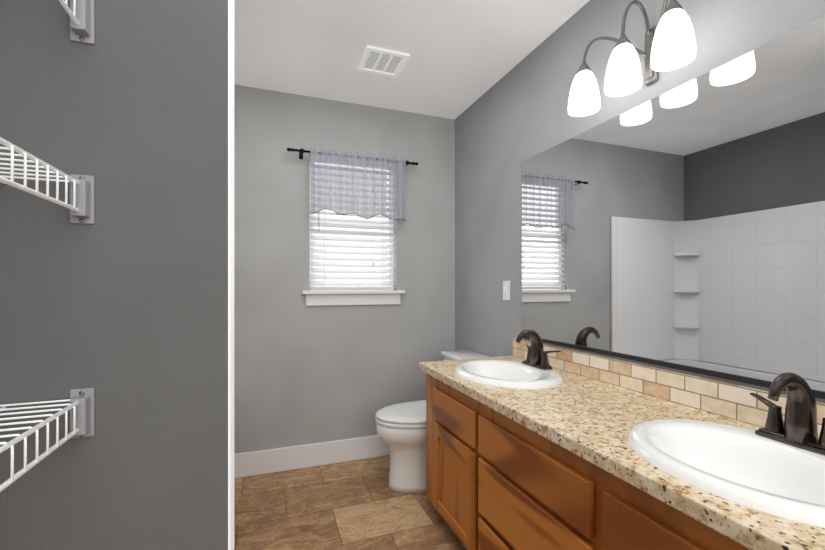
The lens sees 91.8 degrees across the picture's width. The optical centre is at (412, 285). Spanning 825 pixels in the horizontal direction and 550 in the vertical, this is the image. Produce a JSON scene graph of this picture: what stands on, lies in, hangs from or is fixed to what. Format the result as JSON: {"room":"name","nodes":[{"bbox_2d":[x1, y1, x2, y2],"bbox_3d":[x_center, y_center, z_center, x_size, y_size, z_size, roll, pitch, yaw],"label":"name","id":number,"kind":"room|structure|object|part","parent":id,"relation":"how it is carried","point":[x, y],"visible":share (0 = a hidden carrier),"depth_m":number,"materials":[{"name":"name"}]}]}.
{"room":"bathroom","nodes":[
{"label":"bathroom","id":0,"kind":"room"},
{"bbox_2d":[0,0,233,549],"bbox_3d":[-0.960,-0.030,0.723,1.175,2.440,0.322,0,0,-20],"label":"wall","id":1,"kind":"structure","parent":0,"point":[123,305],"depth_m":0.72,"materials":[{"name":"grey paint"}]},
{"bbox_2d":[234,84,454,453],"bbox_3d":[-0.910,-0.030,2.617,2.570,2.440,0.120,0,0,-20],"label":"wall","id":2,"kind":"structure","parent":0,"point":[304,374],"depth_m":2.66,"materials":[{"name":"grey paint"}]},
{"bbox_2d":[234,435,389,478],"bbox_3d":[-0.273,1.115,2.397,1.524,0.150,0.730,0,0,-20],"label":"baseboard","id":3,"kind":"structure","parent":2,"relation":"attached to","point":[253,463],"depth_m":2.62,"materials":[{"name":"white"}]},
{"bbox_2d":[310,214,392,289],"bbox_3d":[-0.424,-0.425,2.818,0.598,0.908,0.045,0,0,-20],"label":"window","id":4,"kind":"structure","parent":2,"relation":"in","point":[354,223],"depth_m":2.81,"materials":[{"name":"white plastic"}]},
{"bbox_2d":[310,209,394,289],"bbox_3d":[-0.410,-0.426,2.778,0.584,0.902,0.056,0,0,-20],"label":"window blinds","id":5,"kind":"object","parent":4,"relation":"attached to","point":[324,276],"visible":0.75,"depth_m":2.77,"materials":[{"name":"white plastic"}]},
{"bbox_2d":[287,147,417,220],"bbox_3d":[-0.383,-0.670,2.690,0.888,0.440,0.103,0,0,-20],"label":"curtain valance","id":6,"kind":"object","parent":2,"relation":"attached to","point":[365,185],"visible":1,"depth_m":2.66,"materials":[{"name":"grey fabric"}]},
{"bbox_3d":[-0.386,-0.860,2.698,0.888,0.060,0.086,0,0,-20],"label":"curtain rod","id":7,"kind":"part","parent":6,"relation":"part of","materials":[{"name":"black metal"}]},
{"bbox_2d":[302,290,404,305],"bbox_3d":[-0.400,0.080,2.753,0.700,0.100,0.115,0,0,-20],"label":"window sill","id":8,"kind":"structure","parent":2,"relation":"attached to","point":[345,297],"depth_m":2.71,"materials":[{"name":"white wood"}]},
{"bbox_2d":[234,455,466,549],"bbox_3d":[-0.075,1.240,0.510,2.690,0.100,4.650,0,0,-20],"label":"floor","id":9,"kind":"structure","parent":0,"point":[355,505],"depth_m":2.09,"materials":[{"name":"tile"}]},
{"bbox_2d":[375,350,488,492],"bbox_3d":[0.125,0.816,2.454,0.722,0.748,0.454,0,0,-20],"label":"toilet","id":10,"kind":"object","parent":9,"relation":"on","point":[401,430],"visible":0.42,"depth_m":2.31,"materials":[{"name":"white ceramic"}]},
{"bbox_3d":[0.072,0.770,2.435,0.610,0.052,0.392,0,0,-20],"label":"seat","id":11,"kind":"part","parent":10,"relation":"part of","materials":[{"name":"white plastic"}]},
{"bbox_2d":[426,373,746,549],"bbox_3d":[0.619,0.814,1.361,0.558,0.752,1.770,0,0,-20],"label":"bathroom vanity","id":12,"kind":"object","parent":9,"relation":"on","point":[535,443],"depth_m":1.28,"materials":[{"name":"brown wood"}]},
{"bbox_2d":[419,361,824,549],"bbox_3d":[0.612,0.419,1.354,0.576,0.038,1.802,0,0,-20],"label":"countertop","id":13,"kind":"structure","parent":12,"relation":"on","point":[558,415],"depth_m":1.11,"materials":[{"name":"beige stone"}]},
{"bbox_2d":[435,357,590,392],"bbox_3d":[0.426,0.448,1.817,0.450,0.143,0.540,0,0,-20],"label":"sink","id":14,"kind":"object","parent":13,"relation":"in","point":[497,374],"depth_m":1.79,"materials":[{"name":"white ceramic"}]},
{"bbox_2d":[511,329,562,368],"bbox_3d":[0.547,0.290,1.861,0.155,0.176,0.246,0,0,-20],"label":"faucet","id":15,"kind":"object","parent":13,"relation":"on","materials":[{"name":"brown metal"}]},
{"bbox_2d":[583,405,824,548],"bbox_3d":[0.765,0.448,0.892,0.450,0.143,0.540,0,0,-20],"label":"sink","id":16,"kind":"object","parent":13,"relation":"in","point":[711,450],"depth_m":0.96,"materials":[{"name":"white ceramic"}]},
{"bbox_2d":[739,372,824,452],"bbox_3d":[0.886,0.290,0.936,0.155,0.176,0.246,0,0,-20],"label":"faucet","id":17,"kind":"object","parent":13,"relation":"on","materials":[{"name":"brown metal"}]},
{"bbox_2d":[234,0,589,118],"bbox_3d":[-0.075,-1.300,0.510,2.690,0.100,4.650,0,0,-20],"label":"ceiling","id":18,"kind":"structure","parent":0,"point":[464,55],"depth_m":2.07,"materials":[{"name":"white paint"}]},
{"bbox_2d":[357,46,409,77],"bbox_3d":[-0.166,-1.244,2.229,0.240,0.012,0.240,0,0,-20],"label":"ceiling vent","id":19,"kind":"object","parent":18,"relation":"in","point":[381,61],"visible":1,"depth_m":2.22,"materials":[{"name":"white"}]},
{"bbox_2d":[455,0,824,402],"bbox_3d":[1.132,-0.030,0.952,0.120,2.440,4.650,0,0,-20],"label":"wall","id":20,"kind":"structure","parent":0,"point":[510,121],"depth_m":2.14,"materials":[{"name":"grey paint"}]},
{"bbox_2d":[503,281,509,300],"bbox_3d":[0.548,0.028,2.349,0.016,0.115,0.070,0,0,-20],"label":"light switch","id":21,"kind":"object","parent":20,"relation":"attached to","point":[506,290],"visible":1,"depth_m":2.34,"materials":[{"name":"white plastic"}]},
{"bbox_2d":[568,0,695,116],"bbox_3d":[0.784,-0.861,1.429,0.204,0.329,0.490,0,0,-20],"label":"sconce","id":22,"kind":"object","parent":20,"relation":"attached to","point":[670,42],"visible":1,"depth_m":1.38,"materials":[{"name":"white glass"}]},
{"bbox_2d":[522,16,824,398],"bbox_3d":[0.885,-0.199,1.432,0.011,0.967,1.642,0,0,-20],"label":"mirror","id":23,"kind":"object","parent":20,"relation":"attached to","point":[681,227],"visible":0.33,"depth_m":1.30,"materials":[{"name":"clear mirror"}]},
{"bbox_3d":[-0.472,-0.030,-0.689,0.120,2.440,2.670,0,0,-20],"label":"wall","id":24,"kind":"structure","parent":0,"visible":0},
{"bbox_2d":[0,388,93,491],"bbox_3d":[-0.526,0.220,0.127,0.338,0.084,1.100,0,0,-20],"label":"wire shelf","id":25,"kind":"object","parent":24,"relation":"attached to","point":[80,407],"visible":1,"depth_m":0.62,"materials":[{"name":"white metal"}]},
{"bbox_2d":[0,137,93,223],"bbox_3d":[-0.526,-0.150,0.127,0.338,0.084,1.100,0,0,-20],"label":"wire shelf","id":26,"kind":"object","parent":24,"relation":"attached to","point":[81,206],"visible":1,"depth_m":0.63,"materials":[{"name":"white metal"}]},
{"bbox_2d":[58,0,93,44],"bbox_3d":[-0.526,-0.464,0.127,0.338,0.084,1.100,0,0,-20],"label":"wire shelf","id":27,"kind":"object","parent":24,"relation":"attached to","point":[80,13],"visible":1,"depth_m":0.68,"materials":[{"name":"white metal"}]},
{"label":"outside","id":28,"kind":"structure","parent":0,"visible":0},
{"bbox_2d":[314,209,386,280],"bbox_3d":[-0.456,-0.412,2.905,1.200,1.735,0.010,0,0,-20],"label":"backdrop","id":29,"kind":"structure","parent":28,"point":[346,235],"depth_m":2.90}
]}

